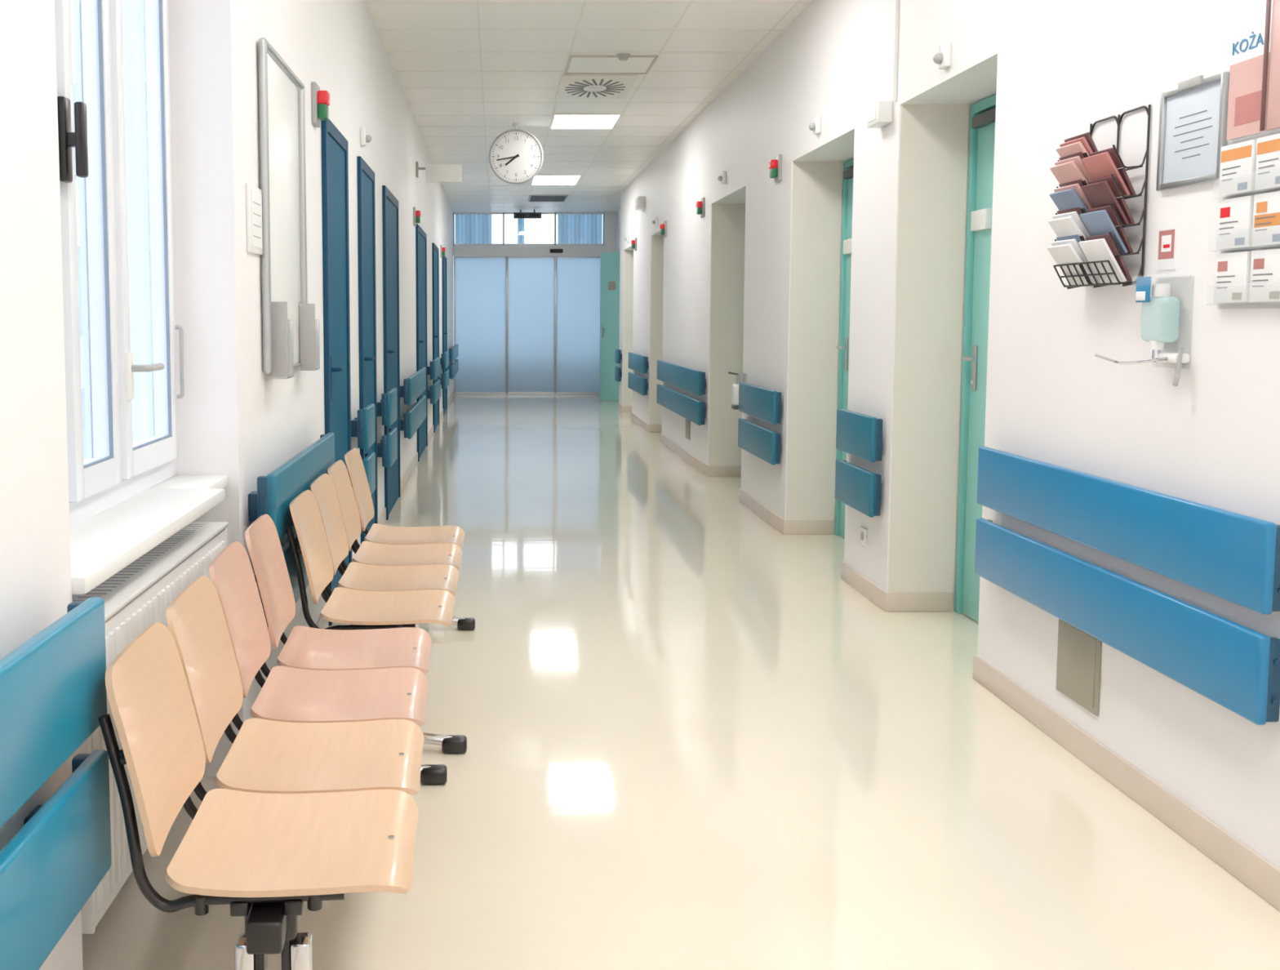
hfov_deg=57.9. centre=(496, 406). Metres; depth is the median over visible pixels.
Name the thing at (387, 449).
guard rail
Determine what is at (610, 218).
wall
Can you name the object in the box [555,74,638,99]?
ceiling vent
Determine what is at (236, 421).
wall
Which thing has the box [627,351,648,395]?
guard rail
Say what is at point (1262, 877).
baseboard
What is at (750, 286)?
wall
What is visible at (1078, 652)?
access panel
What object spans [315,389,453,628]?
baseboard
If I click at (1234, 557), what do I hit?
guard rail
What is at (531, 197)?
ceiling vent
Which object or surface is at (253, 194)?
framed card
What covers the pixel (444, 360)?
guard rail
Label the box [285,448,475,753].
bench
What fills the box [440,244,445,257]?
light
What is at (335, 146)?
door
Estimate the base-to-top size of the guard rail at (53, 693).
0.483 m
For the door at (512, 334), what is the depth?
20.49 m
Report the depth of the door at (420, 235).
11.60 m
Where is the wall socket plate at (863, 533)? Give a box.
[859,525,866,546]
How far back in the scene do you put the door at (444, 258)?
16.71 m
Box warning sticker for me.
[1156,226,1177,270]
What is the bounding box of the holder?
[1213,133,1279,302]
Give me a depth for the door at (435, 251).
14.25 m
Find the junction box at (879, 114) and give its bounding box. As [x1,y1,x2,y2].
[866,0,899,128]
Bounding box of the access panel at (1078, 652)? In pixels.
[1056,618,1102,715]
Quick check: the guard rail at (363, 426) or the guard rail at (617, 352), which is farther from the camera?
the guard rail at (617, 352)
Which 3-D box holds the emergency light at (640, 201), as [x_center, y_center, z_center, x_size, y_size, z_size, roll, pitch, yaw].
[1.808,-2.562,14.393,0.105,0.150,0.300,0,5,0]
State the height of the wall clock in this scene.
0.582 m
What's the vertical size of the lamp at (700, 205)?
0.170 m
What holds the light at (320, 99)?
attached to the wall at (236, 421)
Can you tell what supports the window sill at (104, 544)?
attached to the wall at (236, 421)
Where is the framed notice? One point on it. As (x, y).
(1193, 114)
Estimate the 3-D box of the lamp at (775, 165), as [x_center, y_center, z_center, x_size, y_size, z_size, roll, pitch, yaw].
[1.827,-1.563,7.500,0.065,0.170,0.120,0,5,0]
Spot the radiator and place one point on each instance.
(138, 596)
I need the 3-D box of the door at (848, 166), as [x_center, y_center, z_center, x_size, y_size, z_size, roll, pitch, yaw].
[2.189,-0.308,6.656,0.119,2.368,1.248,0,5,0]
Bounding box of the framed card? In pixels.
[245,182,262,254]
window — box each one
[53,0,184,526]
[453,212,604,244]
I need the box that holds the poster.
[1226,0,1279,140]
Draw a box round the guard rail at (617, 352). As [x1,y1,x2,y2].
[614,348,621,382]
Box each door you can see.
[320,119,352,625]
[356,155,377,543]
[382,185,400,519]
[415,223,427,461]
[431,242,439,432]
[441,255,447,414]
[453,246,604,395]
[599,251,620,400]
[834,157,853,537]
[954,93,995,622]
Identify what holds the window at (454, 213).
in the wall at (610, 218)
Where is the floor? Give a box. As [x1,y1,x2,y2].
[81,395,1279,969]
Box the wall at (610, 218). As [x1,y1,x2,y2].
[453,212,617,385]
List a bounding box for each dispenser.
[728,371,746,409]
[1094,276,1190,386]
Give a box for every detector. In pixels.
[360,127,371,146]
[615,49,631,60]
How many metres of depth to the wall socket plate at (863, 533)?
5.76 m
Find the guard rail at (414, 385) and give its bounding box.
[400,366,426,439]
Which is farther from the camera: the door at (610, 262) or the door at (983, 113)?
the door at (610, 262)
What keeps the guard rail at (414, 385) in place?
attached to the wall at (236, 421)
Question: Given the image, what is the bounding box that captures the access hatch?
[564,55,657,74]
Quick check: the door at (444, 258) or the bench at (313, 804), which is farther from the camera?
the door at (444, 258)
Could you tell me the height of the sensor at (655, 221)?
0.100 m
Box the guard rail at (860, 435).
[835,408,883,517]
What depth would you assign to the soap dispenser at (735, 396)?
8.52 m
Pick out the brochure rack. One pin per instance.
(1093, 214)
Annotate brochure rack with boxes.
[1046,104,1151,288]
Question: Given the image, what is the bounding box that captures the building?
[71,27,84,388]
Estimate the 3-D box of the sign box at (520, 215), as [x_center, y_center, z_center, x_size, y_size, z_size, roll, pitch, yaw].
[0.540,-3.338,19.794,0.480,0.150,0.110,0,5,0]
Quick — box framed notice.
[1155,71,1229,191]
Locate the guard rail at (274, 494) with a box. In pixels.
[248,432,334,627]
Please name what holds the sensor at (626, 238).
attached to the wall at (750, 286)
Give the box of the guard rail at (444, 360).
[439,350,448,389]
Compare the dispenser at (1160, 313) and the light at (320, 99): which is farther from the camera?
the light at (320, 99)
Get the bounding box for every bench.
[97,514,447,969]
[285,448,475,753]
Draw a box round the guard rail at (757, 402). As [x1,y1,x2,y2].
[737,382,781,465]
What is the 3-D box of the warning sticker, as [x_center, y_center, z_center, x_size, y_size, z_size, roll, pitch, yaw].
[1.858,-0.437,3.168,0.004,0.115,0.085,0,5,0]
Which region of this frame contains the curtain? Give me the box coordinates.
[454,214,602,243]
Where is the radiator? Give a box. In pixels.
[71,521,227,933]
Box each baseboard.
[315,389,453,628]
[617,403,1279,911]
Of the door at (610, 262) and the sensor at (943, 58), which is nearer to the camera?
the sensor at (943, 58)
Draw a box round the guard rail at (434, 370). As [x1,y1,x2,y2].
[426,356,440,404]
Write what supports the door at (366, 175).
in the wall at (236, 421)
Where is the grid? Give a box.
[365,0,811,212]
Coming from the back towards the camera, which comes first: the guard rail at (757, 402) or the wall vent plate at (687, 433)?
the wall vent plate at (687, 433)
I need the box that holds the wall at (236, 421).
[0,0,453,969]
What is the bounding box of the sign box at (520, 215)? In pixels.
[513,209,541,218]
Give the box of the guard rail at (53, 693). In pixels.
[0,596,111,969]
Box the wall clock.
[488,122,543,184]
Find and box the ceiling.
[364,0,813,212]
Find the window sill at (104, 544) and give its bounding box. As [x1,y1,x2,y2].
[70,475,228,594]
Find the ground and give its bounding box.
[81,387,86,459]
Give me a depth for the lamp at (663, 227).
12.50 m
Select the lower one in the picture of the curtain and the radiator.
the radiator
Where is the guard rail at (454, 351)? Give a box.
[448,343,458,378]
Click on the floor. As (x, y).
(693, 743)
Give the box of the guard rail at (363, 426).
[351,403,375,494]
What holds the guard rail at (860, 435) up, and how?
attached to the wall at (750, 286)
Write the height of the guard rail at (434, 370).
0.483 m
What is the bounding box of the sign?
[415,161,462,182]
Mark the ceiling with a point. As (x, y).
(613, 165)
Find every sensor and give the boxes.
[624,234,628,241]
[652,216,657,225]
[717,170,725,183]
[808,115,821,134]
[933,41,951,69]
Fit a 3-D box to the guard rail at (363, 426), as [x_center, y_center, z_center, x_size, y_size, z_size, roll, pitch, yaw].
[-0.720,0.236,6.160,0.100,0.483,0.355,0,5,0]
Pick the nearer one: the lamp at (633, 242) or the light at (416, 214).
the light at (416, 214)
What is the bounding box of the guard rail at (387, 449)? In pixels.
[377,387,397,467]
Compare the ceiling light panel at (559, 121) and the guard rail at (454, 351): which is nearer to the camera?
the ceiling light panel at (559, 121)
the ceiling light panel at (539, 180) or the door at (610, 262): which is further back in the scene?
the door at (610, 262)
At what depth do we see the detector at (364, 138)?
6.47 m
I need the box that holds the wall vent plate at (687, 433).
[684,418,690,439]
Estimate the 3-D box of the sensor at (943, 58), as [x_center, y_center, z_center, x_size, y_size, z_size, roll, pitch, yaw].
[1.829,-1.443,4.701,0.062,0.100,0.070,0,5,0]
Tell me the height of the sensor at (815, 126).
0.100 m
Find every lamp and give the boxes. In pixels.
[631,237,636,250]
[659,220,666,236]
[696,197,705,217]
[768,154,782,182]
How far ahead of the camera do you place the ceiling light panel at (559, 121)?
10.80 m
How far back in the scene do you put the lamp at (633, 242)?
15.14 m
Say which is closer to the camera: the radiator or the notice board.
the radiator
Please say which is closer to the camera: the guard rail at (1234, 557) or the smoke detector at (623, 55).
the guard rail at (1234, 557)
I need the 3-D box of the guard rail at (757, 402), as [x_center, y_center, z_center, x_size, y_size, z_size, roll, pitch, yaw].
[1.824,0.097,7.920,0.072,0.483,1.065,0,5,0]
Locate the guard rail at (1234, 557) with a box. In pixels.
[974,445,1279,724]
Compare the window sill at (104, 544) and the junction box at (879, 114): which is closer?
the window sill at (104, 544)
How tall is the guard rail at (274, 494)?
0.483 m
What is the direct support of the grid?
attached to the ceiling
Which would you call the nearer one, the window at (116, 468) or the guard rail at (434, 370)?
the window at (116, 468)
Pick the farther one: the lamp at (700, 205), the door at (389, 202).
the lamp at (700, 205)
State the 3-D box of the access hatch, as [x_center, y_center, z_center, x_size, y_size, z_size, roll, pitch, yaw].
[0.835,-2.511,8.399,0.630,0.012,0.580,0,4,0]
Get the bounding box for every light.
[311,81,329,127]
[413,206,420,226]
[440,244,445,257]
[634,195,645,210]
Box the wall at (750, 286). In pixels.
[616,0,1279,868]
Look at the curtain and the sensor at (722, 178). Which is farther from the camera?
the curtain
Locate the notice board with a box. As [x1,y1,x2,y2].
[257,37,319,378]
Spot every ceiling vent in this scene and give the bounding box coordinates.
[527,195,568,201]
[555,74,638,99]
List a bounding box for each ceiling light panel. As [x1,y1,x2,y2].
[530,174,582,185]
[549,113,622,128]
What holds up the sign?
attached to the wall at (236, 421)

